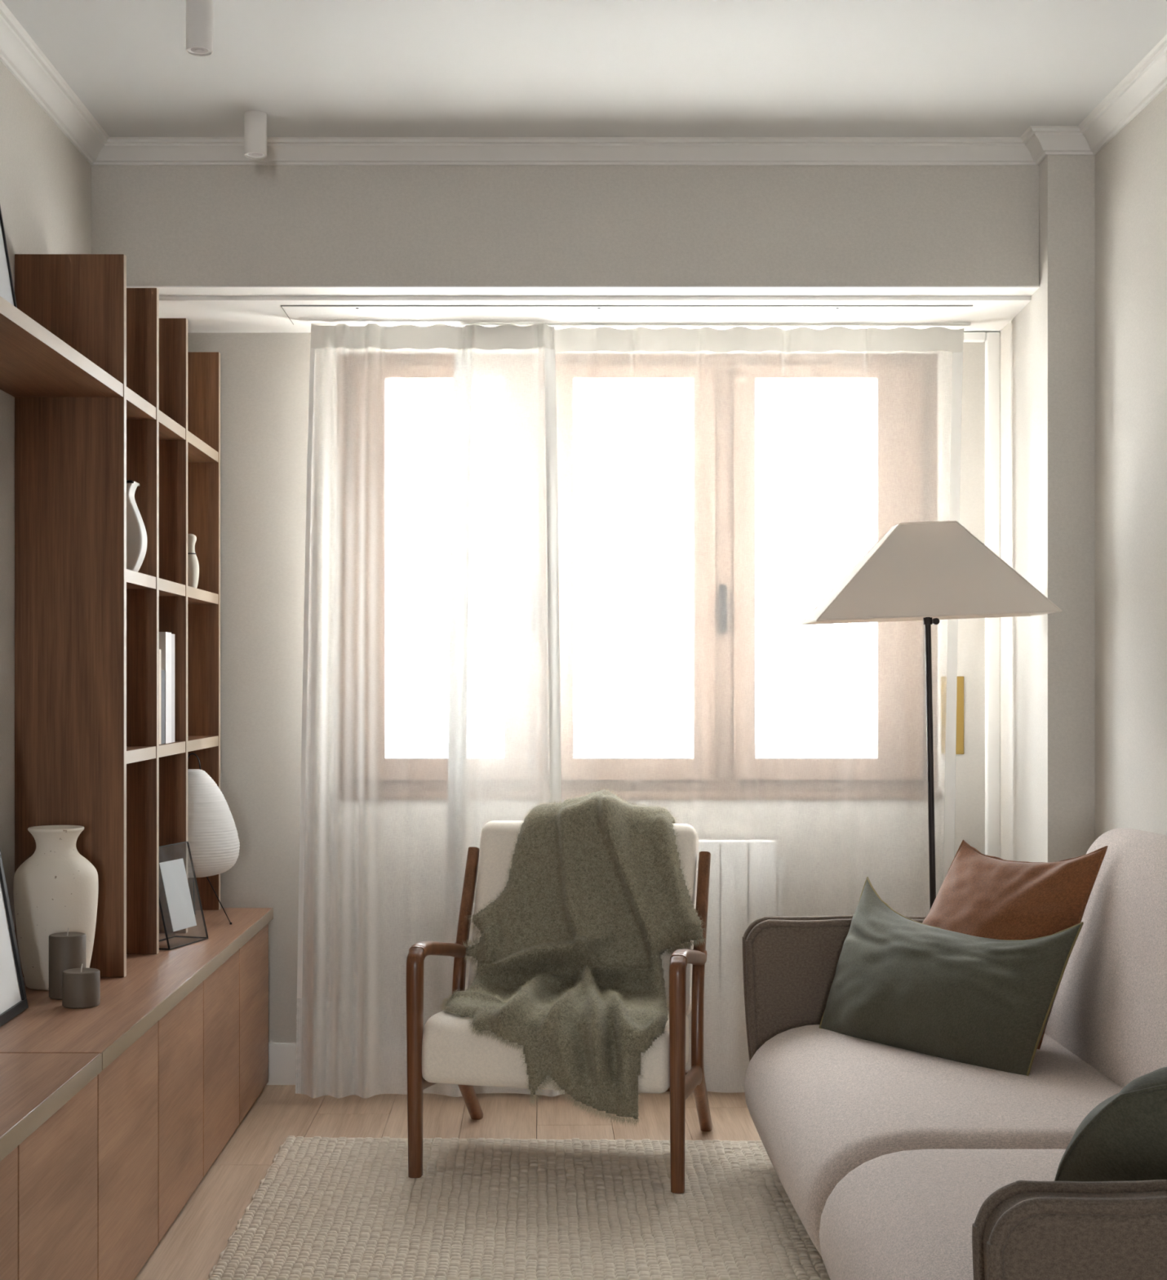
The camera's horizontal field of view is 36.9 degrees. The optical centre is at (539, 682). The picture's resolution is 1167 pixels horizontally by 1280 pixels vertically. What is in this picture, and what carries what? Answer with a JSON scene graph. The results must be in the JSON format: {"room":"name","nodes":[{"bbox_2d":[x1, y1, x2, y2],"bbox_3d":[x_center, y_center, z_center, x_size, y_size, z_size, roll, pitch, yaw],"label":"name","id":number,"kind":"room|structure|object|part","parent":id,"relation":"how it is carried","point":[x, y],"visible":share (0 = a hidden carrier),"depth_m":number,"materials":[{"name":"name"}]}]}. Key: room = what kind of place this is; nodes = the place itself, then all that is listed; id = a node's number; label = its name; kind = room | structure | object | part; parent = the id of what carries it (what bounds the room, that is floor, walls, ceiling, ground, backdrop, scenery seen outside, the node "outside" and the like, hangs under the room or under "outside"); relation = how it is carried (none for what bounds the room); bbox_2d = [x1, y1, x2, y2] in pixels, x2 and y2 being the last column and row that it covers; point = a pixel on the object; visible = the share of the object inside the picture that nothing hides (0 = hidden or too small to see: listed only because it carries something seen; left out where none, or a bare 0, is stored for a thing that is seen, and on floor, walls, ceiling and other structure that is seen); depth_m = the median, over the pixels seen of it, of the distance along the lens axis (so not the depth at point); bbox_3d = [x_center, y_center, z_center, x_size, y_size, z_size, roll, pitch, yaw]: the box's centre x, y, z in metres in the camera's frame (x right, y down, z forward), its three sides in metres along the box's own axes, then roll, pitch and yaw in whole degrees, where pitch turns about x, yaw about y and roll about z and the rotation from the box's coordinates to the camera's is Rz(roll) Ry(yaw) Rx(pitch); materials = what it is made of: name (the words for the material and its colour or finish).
{"room":"living room","nodes":[
{"label":"living room","id":0,"kind":"room"},
{"bbox_2d":[0,60,91,928],"bbox_3d":[-1.360,-0.129,-0.110,0.120,2.862,11.780,0,0,0],"label":"wall","id":1,"kind":"structure","parent":0,"point":[46,181],"depth_m":4.33,"materials":[{"name":"paint"}]},
{"bbox_2d":[133,1084,761,1279],"bbox_3d":[0.140,1.332,-0.110,3.080,0.060,11.780,0,0,0],"label":"floor","id":2,"kind":"structure","parent":0,"point":[193,1243],"depth_m":5.10,"materials":[{"name":"brown wood"}]},
{"bbox_2d":[0,1075,97,1279],"bbox_3d":[-1.085,1.034,2.926,0.425,0.536,1.050,0,0,0],"label":"base cabinet","id":3,"kind":"object","parent":2,"relation":"on","point":[49,1182],"visible":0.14,"depth_m":3.14,"materials":[{"name":"brown wood"}]},
{"bbox_3d":[-0.882,1.028,2.663,0.019,0.517,0.519,0,0,0],"label":"door","id":4,"kind":"part","parent":3,"relation":"part of","materials":[{"name":"brown wood"}]},
{"bbox_2d":[0,1053,102,1161],"bbox_3d":[-1.081,0.748,2.920,0.437,0.036,1.040,0,0,0],"label":"countertop","id":5,"kind":"structure","parent":3,"relation":"on","point":[33,1086],"depth_m":3.18,"materials":[{"name":"brown wood"}]},
{"bbox_2d":[97,923,268,1279],"bbox_3d":[-1.085,1.034,4.538,0.425,0.536,2.171,0,0,0],"label":"base cabinet","id":6,"kind":"object","parent":2,"relation":"on","point":[169,1104],"visible":0.58,"depth_m":4.20,"materials":[{"name":"brown wood"}]},
{"bbox_3d":[-0.882,1.028,3.726,0.019,0.517,0.542,0,0,0],"label":"door","id":7,"kind":"part","parent":6,"relation":"part of","materials":[{"name":"brown wood"}]},
{"bbox_2d":[0,907,273,1070],"bbox_3d":[-1.081,0.748,4.551,0.437,0.036,2.209,0,0,0],"label":"countertop","id":8,"kind":"structure","parent":6,"relation":"on","point":[130,1005],"depth_m":4.06,"materials":[{"name":"brown wood"}]},
{"bbox_2d":[0,849,28,1026],"bbox_3d":[-1.215,0.345,3.603,0.169,0.771,0.605,0,0,0],"label":"picture frame","id":9,"kind":"object","parent":8,"relation":"on","point":[13,1000],"visible":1,"depth_m":3.85,"materials":[{"name":"black metal"}]},
{"bbox_3d":[-1.148,0.718,3.603,0.023,0.025,0.605,0,0,-1],"label":"rail","id":10,"kind":"part","parent":9,"relation":"part of","materials":[{"name":"black metal"}]},
{"bbox_2d":[13,825,98,990],"bbox_3d":[-1.163,0.539,4.200,0.197,0.382,0.197,0,0,0],"label":"vase","id":11,"kind":"object","parent":8,"relation":"on","point":[55,889],"visible":0.82,"depth_m":4.13,"materials":[{"name":"beige ceramic"}]},
{"bbox_2d":[48,927,85,999],"bbox_3d":[-1.097,0.650,4.056,0.084,0.160,0.084,0,0,0],"label":"pillar candle","id":12,"kind":"object","parent":8,"relation":"on","point":[67,950],"visible":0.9,"depth_m":4.02,"materials":[{"name":"grey wax"}]},
{"bbox_2d":[62,964,100,1008],"bbox_3d":[-1.036,0.683,3.945,0.083,0.094,0.083,0,0,0],"label":"pillar candle","id":13,"kind":"object","parent":8,"relation":"on","point":[81,987],"visible":1,"depth_m":3.91,"materials":[{"name":"grey wax"}]},
{"bbox_2d":[0,253,220,977],"bbox_3d":[-1.163,-0.165,4.022,0.271,1.790,3.204,0,0,0],"label":"bookcase","id":14,"kind":"object","parent":8,"relation":"on","point":[108,392],"visible":0.95,"depth_m":4.32,"materials":[{"name":"brown wood"}]},
{"bbox_2d":[0,205,17,307],"bbox_3d":[-1.136,-0.899,3.480,0.137,0.318,0.240,0,0,0],"label":"picture frame","id":15,"kind":"object","parent":14,"relation":"on","point":[6,286],"visible":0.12,"depth_m":3.58,"materials":[{"name":"black metal"}]},
{"bbox_2d":[0,222,13,305],"bbox_3d":[-1.101,-0.898,3.480,0.053,0.299,0.225,0,0,-1],"label":"print","id":16,"kind":"object","parent":15,"relation":"attached to","point":[6,286],"depth_m":3.57},
{"bbox_3d":[-1.165,-0.722,3.385,0.268,0.032,1.869,0,0,0],"label":"shelf","id":17,"kind":"part","parent":14,"relation":"part of","materials":[{"name":"brown wood"}]},
{"bbox_3d":[-1.164,-0.165,4.332,0.270,1.790,0.024,0,0,0],"label":"panel","id":18,"kind":"part","parent":14,"relation":"part of","materials":[{"name":"brown wood"}]},
{"bbox_2d":[126,480,146,572],"bbox_3d":[-1.107,-0.405,4.585,0.141,0.244,0.068,0,0,0],"label":"vase","id":19,"kind":"object","parent":14,"relation":"on","point":[136,535],"visible":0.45,"depth_m":4.55,"materials":[{"name":"white ceramic"}]},
{"bbox_3d":[-1.165,0.187,4.517,0.268,0.032,0.344,0,0,0],"label":"shelf","id":20,"kind":"part","parent":14,"relation":"part of","materials":[{"name":"brown wood"}]},
{"bbox_3d":[-1.165,-0.267,4.517,0.268,0.032,0.344,0,0,0],"label":"shelf","id":21,"kind":"part","parent":14,"relation":"part of","materials":[{"name":"brown wood"}]},
{"bbox_3d":[-1.165,-0.722,4.517,0.268,0.032,0.344,0,0,0],"label":"shelf","id":22,"kind":"part","parent":14,"relation":"part of","materials":[{"name":"brown wood"}]},
{"bbox_3d":[-1.164,-0.165,4.702,0.270,1.790,0.024,0,0,0],"label":"panel","id":23,"kind":"part","parent":14,"relation":"part of","materials":[{"name":"brown wood"}]},
{"bbox_2d":[159,648,160,744],"bbox_3d":[-1.141,0.040,4.813,0.190,0.262,0.026,0,0,0],"label":"book","id":24,"kind":"object","parent":14,"relation":"on","point":[159,649],"visible":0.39,"depth_m":4.81,"materials":[{"name":"beige paper"}]},
{"bbox_2d":[160,670,164,744],"bbox_3d":[-1.131,0.068,4.850,0.170,0.205,0.044,0,0,0],"label":"book","id":25,"kind":"object","parent":14,"relation":"on","point":[162,672],"visible":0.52,"depth_m":4.85,"materials":[{"name":"grey paper"}]},
{"bbox_2d":[159,631,171,743],"bbox_3d":[-1.159,0.015,4.913,0.230,0.312,0.077,0,0,0],"label":"book","id":26,"kind":"object","parent":14,"relation":"on","point":[165,637],"visible":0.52,"depth_m":4.89,"materials":[{"name":"white paper"}]},
{"bbox_3d":[-1.165,-0.267,4.897,0.268,0.032,0.364,0,0,0],"label":"shelf","id":27,"kind":"part","parent":14,"relation":"part of","materials":[{"name":"brown wood"}]},
{"bbox_3d":[-1.165,0.187,4.897,0.268,0.032,0.364,0,0,0],"label":"shelf","id":28,"kind":"part","parent":14,"relation":"part of","materials":[{"name":"brown wood"}]},
{"bbox_3d":[-1.165,-0.722,4.897,0.268,0.032,0.364,0,0,0],"label":"shelf","id":29,"kind":"part","parent":14,"relation":"part of","materials":[{"name":"brown wood"}]},
{"bbox_3d":[-1.164,-0.165,5.092,0.270,1.790,0.024,0,0,0],"label":"panel","id":30,"kind":"part","parent":14,"relation":"part of","materials":[{"name":"brown wood"}]},
{"bbox_2d":[171,633,174,742],"bbox_3d":[-1.161,0.016,4.981,0.230,0.309,0.054,0,0,0],"label":"book","id":31,"kind":"object","parent":14,"relation":"on","point":[172,635],"visible":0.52,"depth_m":4.98,"materials":[{"name":"grey paper"}]},
{"bbox_2d":[187,533,199,588],"bbox_3d":[-1.073,-0.370,5.360,0.055,0.173,0.055,0,0,0],"label":"ceramic bottle","id":32,"kind":"object","parent":14,"relation":"on","point":[193,562],"visible":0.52,"depth_m":5.34,"materials":[{"name":"white ceramic"}]},
{"bbox_3d":[-1.165,-0.267,5.352,0.268,0.032,0.494,0,0,0],"label":"shelf","id":33,"kind":"part","parent":14,"relation":"part of","materials":[{"name":"brown wood"}]},
{"bbox_3d":[-1.165,-0.722,5.352,0.268,0.032,0.494,0,0,0],"label":"shelf","id":34,"kind":"part","parent":14,"relation":"part of","materials":[{"name":"brown wood"}]},
{"bbox_3d":[-1.165,0.187,5.352,0.268,0.032,0.494,0,0,0],"label":"shelf","id":35,"kind":"part","parent":14,"relation":"part of","materials":[{"name":"brown wood"}]},
{"bbox_3d":[-1.164,-0.165,5.612,0.270,1.790,0.024,0,0,0],"label":"panel","id":36,"kind":"part","parent":14,"relation":"part of","materials":[{"name":"brown wood"}]},
{"bbox_2d":[159,840,208,950],"bbox_3d":[-1.026,0.591,4.879,0.109,0.276,0.227,0,0,17],"label":"picture frame","id":37,"kind":"object","parent":8,"relation":"on","point":[177,891],"visible":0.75,"depth_m":4.87,"materials":[{"name":"black metal"}]},
{"bbox_3d":[-1.037,0.455,4.882,0.005,0.004,0.223,0,0,17],"label":"rail","id":38,"kind":"part","parent":37,"relation":"part of","materials":[{"name":"black metal"}]},
{"bbox_3d":[-0.977,0.728,4.864,0.005,0.004,0.223,0,0,17],"label":"rail","id":39,"kind":"part","parent":37,"relation":"part of","materials":[{"name":"black metal"}]},
{"bbox_2d":[187,753,239,924],"bbox_3d":[-1.062,0.474,5.348,0.284,0.513,0.291,0,0,0],"label":"lamp","id":40,"kind":"object","parent":8,"relation":"on","point":[213,839],"visible":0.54,"depth_m":5.26,"materials":[{"name":"white paper"}]},
{"bbox_3d":[-1.076,0.652,5.441,0.007,0.156,0.107,0,0,-10],"label":"leg","id":41,"kind":"part","parent":40,"relation":"part of","materials":[{"name":"black metal"}]},
{"bbox_3d":[-1.062,0.430,5.345,0.284,0.327,0.285,0,0,0],"label":"lamp shade","id":42,"kind":"part","parent":40,"relation":"part of","materials":[{"name":"white paper"}]},
{"bbox_3d":[-0.977,0.652,5.295,0.110,0.156,0.007,0,0,29],"label":"leg","id":43,"kind":"part","parent":40,"relation":"part of","materials":[{"name":"black metal"}]},
{"bbox_3d":[-0.882,1.028,4.268,0.019,0.517,0.529,0,0,0],"label":"door","id":44,"kind":"part","parent":6,"relation":"part of","materials":[{"name":"brown wood"}]},
{"bbox_3d":[-0.882,1.028,4.808,0.019,0.517,0.539,0,0,0],"label":"door","id":45,"kind":"part","parent":6,"relation":"part of","materials":[{"name":"brown wood"}]},
{"bbox_3d":[-0.882,1.028,5.353,0.019,0.517,0.539,0,0,0],"label":"door","id":46,"kind":"part","parent":6,"relation":"part of","materials":[{"name":"brown wood"}]},
{"bbox_2d":[207,1135,831,1279],"bbox_3d":[0.140,1.292,3.807,1.734,0.021,2.306,0,0,0],"label":"rug","id":47,"kind":"object","parent":2,"relation":"on","point":[325,1208],"visible":0.82,"depth_m":4.22,"materials":[{"name":"fabric"}]},
{"bbox_2d":[406,820,712,1193],"bbox_3d":[0.084,0.861,4.829,0.732,0.908,0.769,0,0,11],"label":"armchair","id":48,"kind":"object","parent":47,"relation":"on","point":[444,1051],"visible":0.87,"depth_m":4.53,"materials":[{"name":"fabric"}]},
{"bbox_3d":[-0.322,0.987,4.556,0.042,0.600,0.071,0,0,12],"label":"leg","id":49,"kind":"part","parent":48,"relation":"part of","materials":[{"name":"brown wood"}]},
{"bbox_3d":[-0.276,1.064,4.782,0.030,0.117,0.459,0,0,12],"label":"rail","id":50,"kind":"part","parent":48,"relation":"part of","materials":[{"name":"brown wood"}]},
{"bbox_3d":[-0.271,0.739,4.808,0.044,0.104,0.498,0,0,12],"label":"armrest","id":51,"kind":"part","parent":48,"relation":"part of","materials":[{"name":"brown wood"}]},
{"bbox_3d":[-0.211,0.901,5.103,0.034,0.830,0.284,0,0,12],"label":"leg","id":52,"kind":"part","parent":48,"relation":"part of","materials":[{"name":"brown wood"}]},
{"bbox_2d":[422,1009,688,1093],"bbox_3d":[0.053,0.970,4.689,0.651,0.199,0.475,0,0,12],"label":"seat cushion","id":53,"kind":"object","parent":48,"relation":"on","point":[451,1054],"depth_m":4.49,"materials":[{"name":"beige fabric"}]},
{"bbox_2d":[438,786,706,1126],"bbox_3d":[0.076,0.713,4.817,0.721,0.819,0.896,0,0,17],"label":"throw blanket","id":54,"kind":"object","parent":48,"relation":"on","point":[570,971],"visible":0.99,"depth_m":4.89,"materials":[{"name":"green fabric"}]},
{"bbox_2d":[467,820,698,1015],"bbox_3d":[0.130,0.679,5.061,0.641,0.545,0.294,0,0,12],"label":"cushion","id":55,"kind":"object","parent":48,"relation":"on","point":[498,837],"depth_m":5.08,"materials":[{"name":"beige fabric"}]},
{"bbox_3d":[0.351,0.987,4.419,0.042,0.600,0.071,0,0,12],"label":"leg","id":56,"kind":"part","parent":48,"relation":"part of","materials":[{"name":"brown wood"}]},
{"bbox_3d":[0.402,0.739,4.670,0.044,0.104,0.498,0,0,12],"label":"armrest","id":57,"kind":"part","parent":48,"relation":"part of","materials":[{"name":"brown wood"}]},
{"bbox_3d":[0.397,1.064,4.645,0.119,0.117,0.452,0,0,0],"label":"rail","id":58,"kind":"part","parent":48,"relation":"part of","materials":[{"name":"brown wood"}]},
{"bbox_3d":[0.462,0.901,4.966,0.034,0.830,0.284,0,0,12],"label":"leg","id":59,"kind":"part","parent":48,"relation":"part of","materials":[{"name":"brown wood"}]},
{"bbox_2d":[687,840,784,1052],"bbox_3d":[0.368,0.904,5.607,0.836,0.795,0.065,0,0,0],"label":"radiator","id":60,"kind":"object","parent":2,"relation":"on","point":[724,993],"visible":0.27,"depth_m":5.58,"materials":[{"name":"white metal"}]},
{"bbox_2d":[800,520,1062,908],"bbox_3d":[1.093,0.426,4.920,0.672,1.753,0.308,0,0,0],"label":"floor lamp","id":61,"kind":"object","parent":2,"relation":"on","point":[930,572],"visible":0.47,"depth_m":4.81,"materials":[{"name":"beige fabric"}]},
{"bbox_3d":[1.093,-0.309,4.920,0.669,0.279,0.304,0,0,0],"label":"lamp shade","id":62,"kind":"part","parent":61,"relation":"part of","materials":[{"name":"white fabric"}]},
{"bbox_3d":[1.114,-0.172,4.911,0.020,0.019,0.018,0,0,0],"label":"knob","id":63,"kind":"part","parent":61,"relation":"part of","materials":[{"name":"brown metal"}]},
{"bbox_2d":[742,827,1166,1279],"bbox_3d":[1.056,0.833,3.447,1.048,0.936,2.616,0,0,0],"label":"sofa","id":64,"kind":"object","parent":2,"relation":"on","point":[895,1163],"visible":0.79,"depth_m":3.69,"materials":[{"name":"beige fabric"}]},
{"bbox_3d":[1.067,0.886,4.707,1.010,0.491,0.095,0,0,0],"label":"arm","id":65,"kind":"part","parent":64,"relation":"part of","materials":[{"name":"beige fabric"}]},
{"bbox_2d":[744,1024,1123,1256],"bbox_3d":[0.969,1.062,4.044,0.874,0.342,1.224,0,0,0],"label":"seat cushion","id":66,"kind":"object","parent":64,"relation":"on","point":[822,1104],"depth_m":3.81,"materials":[{"name":"beige fabric"}]},
{"bbox_2d":[819,1148,1066,1279],"bbox_3d":[0.969,1.062,2.833,0.874,0.342,1.189,0,0,0],"label":"seat cushion","id":67,"kind":"object","parent":64,"relation":"on","point":[904,1215],"depth_m":3.10,"materials":[{"name":"beige fabric"}]},
{"bbox_2d":[819,876,1084,1075],"bbox_3d":[0.984,0.719,4.326,0.282,0.390,0.755,0,0,-34],"label":"lumbar cushion","id":68,"kind":"object","parent":64,"relation":"on","point":[900,981],"visible":0.94,"depth_m":4.18,"materials":[{"name":"green fabric"}]},
{"bbox_2d":[922,839,1108,1048],"bbox_3d":[1.128,0.640,4.387,0.255,0.481,0.518,0,0,-40],"label":"square cushion","id":69,"kind":"object","parent":64,"relation":"on","point":[980,895],"visible":0.52,"depth_m":4.32,"materials":[{"name":"orange fabric"}]},
{"bbox_3d":[1.067,0.886,2.188,1.010,0.491,0.095,0,0,0],"label":"arm","id":70,"kind":"part","parent":64,"relation":"part of","materials":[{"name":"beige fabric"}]},
{"bbox_2d":[1044,827,1166,1088],"bbox_3d":[1.431,0.661,3.997,0.298,0.592,1.127,0,0,0],"label":"cushion","id":71,"kind":"object","parent":64,"relation":"on","point":[1108,1015],"depth_m":4.03,"materials":[{"name":"beige fabric"}]},
{"bbox_2d":[1054,1066,1166,1181],"bbox_3d":[1.023,0.710,2.545,0.548,0.373,0.370,0,0,0],"label":"square cushion","id":72,"kind":"object","parent":64,"relation":"on","point":[1123,1138],"visible":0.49,"depth_m":2.42,"materials":[{"name":"green fabric"}]},
{"bbox_2d":[187,333,942,1042],"bbox_3d":[0.140,-0.129,5.720,2.880,2.862,0.120,0,0,0],"label":"wall","id":73,"kind":"structure","parent":0,"point":[264,377],"depth_m":5.66,"materials":[{"name":"paint"}]},
{"bbox_2d":[266,1042,749,1084],"bbox_3d":[-0.050,1.234,5.653,2.500,0.135,0.014,0,0,0],"label":"baseboard","id":74,"kind":"structure","parent":73,"relation":"attached to","point":[282,1055],"depth_m":5.65,"materials":[{"name":"white paint"}]},
{"bbox_2d":[340,354,937,790],"bbox_3d":[0.320,-0.360,5.702,1.960,1.425,0.115,0,0,0],"label":"window","id":75,"kind":"structure","parent":73,"relation":"in","point":[904,455],"depth_m":5.68,"materials":[{"name":"brown wood"}]},
{"bbox_3d":[-0.012,-0.238,5.663,0.024,0.160,0.037,0,0,0],"label":"handle","id":76,"kind":"part","parent":75,"relation":"part of","materials":[{"name":"metal"}]},
{"bbox_3d":[0.597,-0.238,5.663,0.024,0.160,0.037,0,0,0],"label":"handle","id":77,"kind":"part","parent":75,"relation":"part of","materials":[{"name":"silver metal"}]},
{"bbox_2d":[340,790,941,799],"bbox_3d":[0.320,0.366,5.674,1.960,0.028,0.052,0,0,0],"label":"sill","id":78,"kind":"structure","parent":73,"relation":"attached to","point":[386,794],"depth_m":5.65,"materials":[{"name":"brown wood"}]},
{"bbox_2d":[941,332,1000,884],"bbox_3d":[1.395,0.085,5.645,0.190,2.434,0.030,0,0,0],"label":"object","id":79,"kind":"structure","parent":73,"relation":"in","point":[978,728],"depth_m":5.65,"materials":[{"name":"wood"}]},
{"bbox_3d":[1.337,0.106,5.646,0.074,0.252,0.004,0,0,0],"label":"pull plate","id":80,"kind":"part","parent":79,"relation":"part of","materials":[{"name":"gold metal"}]},
{"bbox_3d":[1.395,0.085,5.645,0.190,2.434,0.030,0,0,0],"label":"casing","id":81,"kind":"part","parent":79,"relation":"part of","materials":[{"name":"white paint"}]},
{"bbox_2d":[91,164,1039,285],"bbox_3d":[0.075,-1.365,5.122,2.750,0.429,0.116,0,0,0],"label":"beam","id":82,"kind":"structure","parent":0,"point":[173,225],"depth_m":5.07,"materials":[{"name":"paint"}]},
{"bbox_2d":[126,285,1039,296],"bbox_3d":[0.093,-1.149,5.122,2.786,0.005,0.115,0,0,0],"label":"soffit","id":83,"kind":"structure","parent":82,"relation":"attached to","point":[164,291],"depth_m":5.11,"materials":[{"name":"paint"}]},
{"bbox_2d":[1,0,1166,137],"bbox_3d":[0.140,-1.600,-0.458,2.880,0.080,11.084,0,0,0],"label":"ceiling","id":84,"kind":"structure","parent":0,"point":[315,68],"depth_m":4.42,"materials":[{"name":"paint"}]},
{"bbox_2d":[186,0,213,56],"bbox_3d":[-0.779,-1.502,4.000,0.061,0.114,0.061,0,0,0],"label":"light","id":85,"kind":"object","parent":84,"relation":"attached to","point":[199,13],"visible":1,"depth_m":3.98,"materials":[{"name":"paint"}]},
{"bbox_2d":[244,110,266,159],"bbox_3d":[-0.779,-1.502,4.790,0.061,0.114,0.061,0,0,0],"label":"light","id":86,"kind":"object","parent":84,"relation":"attached to","point":[255,122],"visible":1,"depth_m":4.76,"materials":[{"name":"paint"}]},
{"bbox_2d":[159,296,1031,333],"bbox_3d":[0.105,-1.194,5.420,2.810,0.120,0.480,0,0,0],"label":"ceiling","id":87,"kind":"structure","parent":0,"point":[204,314],"depth_m":5.23,"materials":[{"name":"paint"}]},
{"bbox_2d":[280,305,973,324],"bbox_3d":[0.263,-1.131,5.383,2.082,0.005,0.274,0,0,0],"label":"panel","id":88,"kind":"object","parent":87,"relation":"attached to","point":[297,314],"visible":1,"depth_m":5.34,"materials":[{"name":"paint"}]},
{"bbox_2d":[311,322,970,325],"bbox_3d":[0.319,-1.129,5.502,2.076,0.008,0.020,0,0,0],"label":"track","id":89,"kind":"object","parent":88,"relation":"attached to","point":[953,323],"visible":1,"depth_m":5.49,"materials":[{"name":"white metal"}]},
{"bbox_2d":[295,323,564,1097],"bbox_3d":[-0.344,0.083,5.454,0.846,2.414,0.077,0,0,0],"label":"curtain","id":90,"kind":"object","parent":89,"relation":"hanging from","point":[339,336],"visible":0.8,"depth_m":5.45,"materials":[{"name":"white fabric"}]},
{"bbox_2d":[445,326,964,1092],"bbox_3d":[0.523,0.084,5.515,1.645,2.416,0.051,0,0,0],"label":"curtain","id":91,"kind":"object","parent":89,"relation":"hanging from","point":[697,340],"visible":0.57,"depth_m":5.51,"materials":[{"name":"white fabric"}]},
{"bbox_2d":[1000,155,1095,862],"bbox_3d":[1.518,-0.129,5.312,0.144,2.862,0.696,0,0,0],"label":"column","id":92,"kind":"structure","parent":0,"point":[1048,348],"depth_m":4.96,"materials":[{"name":"paint"}]},
{"bbox_2d":[1095,86,1166,839],"bbox_3d":[1.640,-0.129,-0.110,0.120,2.862,11.780,0,0,0],"label":"wall","id":93,"kind":"structure","parent":0,"point":[1131,168],"depth_m":4.65,"materials":[{"name":"paint"}]},
{"bbox_2d":[0,0,1166,165],"bbox_3d":[0.140,-1.530,-0.468,2.880,0.060,11.064,0,0,0],"label":"crown molding","id":94,"kind":"structure","parent":93,"relation":"attached to","point":[19,52],"depth_m":5.01,"materials":[{"name":"paint"}]},
{"label":"outside","id":95,"kind":"structure","parent":0,"visible":0},
{"bbox_2d":[386,718,874,757],"bbox_3d":[1.000,5.502,33.000,30.000,9.600,6.000,0,0,0],"label":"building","id":96,"kind":"structure","parent":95,"point":[605,737],"depth_m":31.00,"materials":[{"name":"white"}]}
]}

